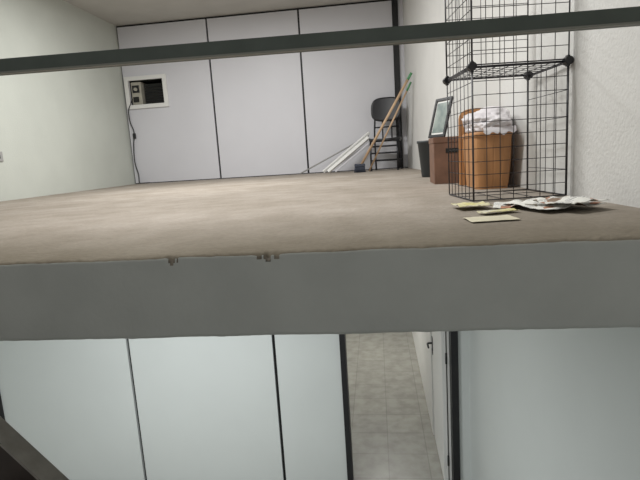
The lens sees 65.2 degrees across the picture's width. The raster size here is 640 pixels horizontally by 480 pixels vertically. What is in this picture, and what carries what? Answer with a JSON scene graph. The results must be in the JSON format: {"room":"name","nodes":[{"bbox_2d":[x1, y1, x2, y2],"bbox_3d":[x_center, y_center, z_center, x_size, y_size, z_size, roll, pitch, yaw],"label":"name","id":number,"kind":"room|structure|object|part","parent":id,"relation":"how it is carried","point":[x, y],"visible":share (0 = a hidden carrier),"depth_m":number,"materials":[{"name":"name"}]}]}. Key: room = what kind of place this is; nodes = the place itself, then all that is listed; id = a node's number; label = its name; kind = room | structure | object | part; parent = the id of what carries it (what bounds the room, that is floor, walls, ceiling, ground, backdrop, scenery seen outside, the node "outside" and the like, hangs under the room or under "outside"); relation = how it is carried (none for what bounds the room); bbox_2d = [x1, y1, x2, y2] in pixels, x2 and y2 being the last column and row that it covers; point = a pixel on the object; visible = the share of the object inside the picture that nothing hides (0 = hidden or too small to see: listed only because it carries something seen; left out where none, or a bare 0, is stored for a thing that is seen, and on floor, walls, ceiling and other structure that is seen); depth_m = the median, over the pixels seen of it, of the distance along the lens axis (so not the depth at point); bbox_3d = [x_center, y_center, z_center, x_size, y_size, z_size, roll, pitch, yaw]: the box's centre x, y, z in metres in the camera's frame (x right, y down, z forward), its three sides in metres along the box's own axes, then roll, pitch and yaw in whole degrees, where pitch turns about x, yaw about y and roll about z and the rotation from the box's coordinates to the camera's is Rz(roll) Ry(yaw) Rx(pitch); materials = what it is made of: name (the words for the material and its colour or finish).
{"room":"storage loft","nodes":[
{"label":"storage loft","id":0,"kind":"room"},
{"bbox_2d":[0,0,135,200],"bbox_3d":[-3.513,0.166,3.274,0.150,5.230,10.000,-3,10,7],"label":"wall","id":1,"kind":"structure","parent":0,"point":[61,132],"depth_m":6.09,"materials":[{"name":"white paint"}]},
{"bbox_2d":[64,0,374,25],"bbox_3d":[-1.052,-2.584,2.525,5.450,0.120,10.000,-3,10,7],"label":"ceiling","id":2,"kind":"structure","parent":0,"point":[115,12],"depth_m":6.96,"materials":[{"name":"paint"}]},
{"bbox_2d":[0,331,470,479],"bbox_3d":[-0.919,1.105,4.622,4.600,2.610,0.120,-3,10,7],"label":"wall partition","id":3,"kind":"structure","parent":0,"point":[252,407],"depth_m":4.69,"materials":[{"name":"white paint"}]},
{"bbox_2d":[116,0,407,183],"bbox_3d":[-0.802,-2.197,7.715,4.400,2.380,0.550,-3,10,7],"label":"wall","id":4,"kind":"structure","parent":0,"point":[276,114],"depth_m":7.48,"materials":[{"name":"white paint"}]},
{"bbox_2d":[123,74,168,183],"bbox_3d":[-2.598,-1.731,7.903,0.670,1.622,0.528,-3,10,7],"label":"window air conditioner","id":5,"kind":"object","parent":4,"relation":"in","point":[144,95],"visible":1,"depth_m":7.70,"materials":[{"name":"white paint"}]},
{"bbox_3d":[-2.814,-1.527,7.738,0.260,1.301,0.096,4,12,40],"label":"cord","id":6,"kind":"part","parent":5,"relation":"part of","materials":[{"name":"black plastic"}]},
{"bbox_3d":[-2.652,-2.265,7.647,0.670,0.480,0.040,-3,10,7],"label":"frame","id":7,"kind":"part","parent":5,"relation":"part of","materials":[{"name":"white paint"}]},
{"bbox_2d":[0,168,639,340],"bbox_3d":[-0.639,-0.347,4.551,5.300,0.244,6.303,-3,10,7],"label":"floor","id":8,"kind":"structure","parent":0,"point":[380,250],"depth_m":1.41,"materials":[{"name":"concrete"}]},
{"bbox_2d":[0,6,639,75],"bbox_3d":[-1.278,-0.210,1.465,4.720,0.582,0.105,-3,10,7],"label":"guard rail","id":9,"kind":"object","parent":8,"relation":"on","point":[627,16],"visible":1,"depth_m":1.23,"materials":[{"name":"grey metal"}]},
{"bbox_2d":[300,135,368,173],"bbox_3d":[0.207,-1.253,7.365,1.050,0.508,0.020,-3,9,3],"label":"metal rod","id":10,"kind":"object","parent":8,"relation":"on","point":[368,135],"visible":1,"depth_m":7.37,"materials":[{"name":"grey metal"}]},
{"bbox_2d":[322,132,369,172],"bbox_3d":[0.377,-1.268,7.232,0.719,0.551,0.056,-4,9,0],"label":"wooden board","id":11,"kind":"object","parent":8,"relation":"on","point":[367,133],"visible":1,"depth_m":7.21,"materials":[{"name":"white paint"}]},
{"bbox_2d":[327,136,369,172],"bbox_3d":[0.405,-1.222,7.155,0.635,0.490,0.054,-4,9,-1],"label":"wooden board","id":12,"kind":"object","parent":8,"relation":"on","point":[367,138],"visible":0.91,"depth_m":7.14,"materials":[{"name":"white paint"}]},
{"bbox_2d":[335,143,368,171],"bbox_3d":[0.451,-1.160,7.048,0.504,0.378,0.042,-3,9,2],"label":"wooden board","id":13,"kind":"object","parent":8,"relation":"on","point":[366,145],"visible":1,"depth_m":7.03,"materials":[{"name":"wood"}]},
{"bbox_2d":[354,72,412,172],"bbox_3d":[0.821,-1.524,6.563,0.816,1.228,0.094,-2,10,11],"label":"broom","id":14,"kind":"object","parent":8,"relation":"on","point":[358,167],"visible":0.92,"depth_m":6.57,"materials":[{"name":"brown wood"}]},
{"bbox_2d":[369,97,402,170],"bbox_3d":[0.908,-1.481,6.942,0.439,1.009,0.434,-1,10,17],"label":"folding chair","id":15,"kind":"object","parent":8,"relation":"on","point":[380,107],"visible":0.89,"depth_m":7.04,"materials":[{"name":"black metal"}]},
{"bbox_3d":[0.908,-1.393,6.938,0.439,0.053,0.380,-1,10,17],"label":"seat","id":16,"kind":"part","parent":15,"relation":"part of","materials":[{"name":"black plastic"}]},
{"bbox_3d":[0.932,-1.842,7.041,0.432,0.334,0.102,-1,10,17],"label":"backrest","id":17,"kind":"part","parent":15,"relation":"part of","materials":[{"name":"black plastic"}]},
{"bbox_2d":[368,82,411,170],"bbox_3d":[0.926,-1.499,6.650,0.617,1.125,0.028,-2,10,9],"label":"handle","id":18,"kind":"object","parent":8,"relation":"on","point":[408,87],"visible":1,"depth_m":6.63,"materials":[{"name":"brown wood"}]},
{"bbox_2d":[417,140,429,176],"bbox_3d":[1.020,-0.739,4.537,0.272,0.325,0.272,-3,10,7],"label":"waste bin","id":19,"kind":"object","parent":8,"relation":"on","point":[423,146],"visible":0.42,"depth_m":4.47,"materials":[{"name":"grey plastic"}]},
{"bbox_2d":[429,136,458,183],"bbox_3d":[0.962,-0.586,3.640,0.298,0.325,0.310,-3,10,7],"label":"storage box","id":20,"kind":"object","parent":8,"relation":"on","point":[438,146],"visible":0.5,"depth_m":3.51,"materials":[{"name":"brown cardboard"}]},
{"bbox_2d":[428,96,452,137],"bbox_3d":[0.876,-0.888,3.632,0.093,0.282,0.190,-8,10,-23],"label":"picture frame","id":21,"kind":"object","parent":20,"relation":"on","point":[438,128],"visible":0.85,"depth_m":3.63,"materials":[{"name":"black plastic"}]},
{"bbox_2d":[431,100,449,134],"bbox_3d":[0.879,-0.888,3.634,0.074,0.240,0.148,-8,10,-23],"label":"print","id":22,"kind":"object","parent":21,"relation":"attached to","point":[439,118],"depth_m":3.63,"materials":[{"name":"paper"}]},
{"bbox_2d":[451,201,491,206],"bbox_3d":[0.609,-0.144,2.011,0.131,0.014,0.141,-3,9,1],"label":"plastic wrapper","id":23,"kind":"object","parent":8,"relation":"on","point":[482,203],"visible":1,"depth_m":2.00,"materials":[{"name":"yellow plastic"}]},
{"bbox_2d":[458,109,512,189],"bbox_3d":[0.993,-0.564,3.010,0.234,0.485,0.457,-3,10,7],"label":"wooden tub","id":24,"kind":"object","parent":8,"relation":"on","point":[493,154],"visible":0.77,"depth_m":2.83,"materials":[{"name":"orange wood"}]},
{"bbox_2d":[461,106,515,134],"bbox_3d":[0.977,-0.698,2.957,0.268,0.174,0.456,-3,10,7],"label":"plastic bag","id":25,"kind":"object","parent":24,"relation":"in","point":[493,114],"visible":0.82,"depth_m":2.79,"materials":[{"name":"white plastic"}]},
{"bbox_2d":[465,215,519,221],"bbox_3d":[0.572,-0.073,1.675,0.155,0.005,0.120,-3,9,1],"label":"cardboard sheet","id":26,"kind":"object","parent":8,"relation":"on","point":[500,217],"visible":1,"depth_m":1.67,"materials":[{"name":"beige cardboard"}]},
{"bbox_2d":[476,208,517,213],"bbox_3d":[0.648,-0.106,1.820,0.140,0.008,0.061,-6,10,-13],"label":"plastic wrapper","id":27,"kind":"object","parent":8,"relation":"on","point":[506,209],"visible":1,"depth_m":1.82,"materials":[{"name":"yellow plastic"}]},
{"bbox_2d":[442,0,573,201],"bbox_3d":[0.856,-0.807,2.347,0.457,1.195,0.436,-4,9,0],"label":"shelf","id":28,"kind":"object","parent":8,"relation":"on","point":[567,60],"visible":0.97,"depth_m":2.24,"materials":[{"name":"black metal"}]},
{"bbox_2d":[493,199,522,208],"bbox_3d":[0.780,-0.146,1.972,0.180,0.020,0.190,0,10,21],"label":"newspaper","id":29,"kind":"object","parent":8,"relation":"on","point":[501,205],"visible":0.51,"depth_m":1.96,"materials":[{"name":"white paper"}]},
{"bbox_2d":[506,197,605,209],"bbox_3d":[0.864,-0.143,1.866,0.240,0.025,0.260,-6,10,-13],"label":"newspaper","id":30,"kind":"object","parent":8,"relation":"on","point":[529,203],"visible":0.59,"depth_m":1.80,"materials":[{"name":"white paper"}]},
{"bbox_2d":[533,196,607,203],"bbox_3d":[0.894,-0.145,1.786,0.171,0.023,0.180,-7,10,-22],"label":"newspaper","id":31,"kind":"object","parent":30,"relation":"on","point":[552,199],"visible":1,"depth_m":1.78,"materials":[{"name":"white paper"}]},
{"bbox_2d":[346,332,443,479],"bbox_3d":[-0.565,2.434,4.774,5.450,0.100,12.800,-3,10,7],"label":"floor","id":32,"kind":"structure","parent":0,"point":[393,438],"depth_m":6.06,"materials":[{"name":"tile"}]},
{"bbox_2d":[0,416,68,479],"bbox_3d":[-0.218,1.525,1.040,2.130,2.874,0.910,-3,10,7],"label":"staircase","id":33,"kind":"structure","parent":32,"relation":"on","point":[19,460],"depth_m":1.38,"materials":[{"name":"black metal"}]},
{"bbox_2d":[445,331,451,479],"bbox_3d":[1.238,0.929,4.855,0.120,2.610,0.860,-3,10,7],"label":"door frame","id":34,"kind":"structure","parent":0,"point":[446,332],"depth_m":4.55,"materials":[{"name":"white paint"}]},
{"bbox_2d":[427,331,448,479],"bbox_3d":[1.117,0.960,4.868,0.102,2.540,0.810,-3,10,7],"label":"leaf","id":35,"kind":"object","parent":34,"relation":"attached to","point":[439,346],"depth_m":4.71,"materials":[{"name":"white paint"}]},
{"bbox_3d":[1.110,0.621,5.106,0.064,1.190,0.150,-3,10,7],"label":"handle","id":36,"kind":"part","parent":35,"relation":"part of","materials":[{"name":"black metal"}]},
{"bbox_2d":[445,353,448,465],"bbox_3d":[1.123,1.033,4.457,0.015,2.150,0.016,-3,10,7],"label":"hinges","id":37,"kind":"object","parent":34,"relation":"attached to","point":[445,353],"visible":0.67,"depth_m":4.46,"materials":[{"name":"black metal"}]},
{"bbox_2d":[403,0,639,434],"bbox_3d":[1.452,-0.278,4.029,1.035,5.230,12.700,-3,10,7],"label":"wall","id":38,"kind":"structure","parent":0,"point":[604,73],"depth_m":2.38,"materials":[{"name":"white paint"}]},
{"bbox_2d":[468,327,639,479],"bbox_3d":[1.326,1.543,1.144,0.772,2.610,6.400,-3,10,7],"label":"wall","id":39,"kind":"structure","parent":0,"point":[546,404],"depth_m":2.54,"materials":[{"name":"white paint"}]}
]}

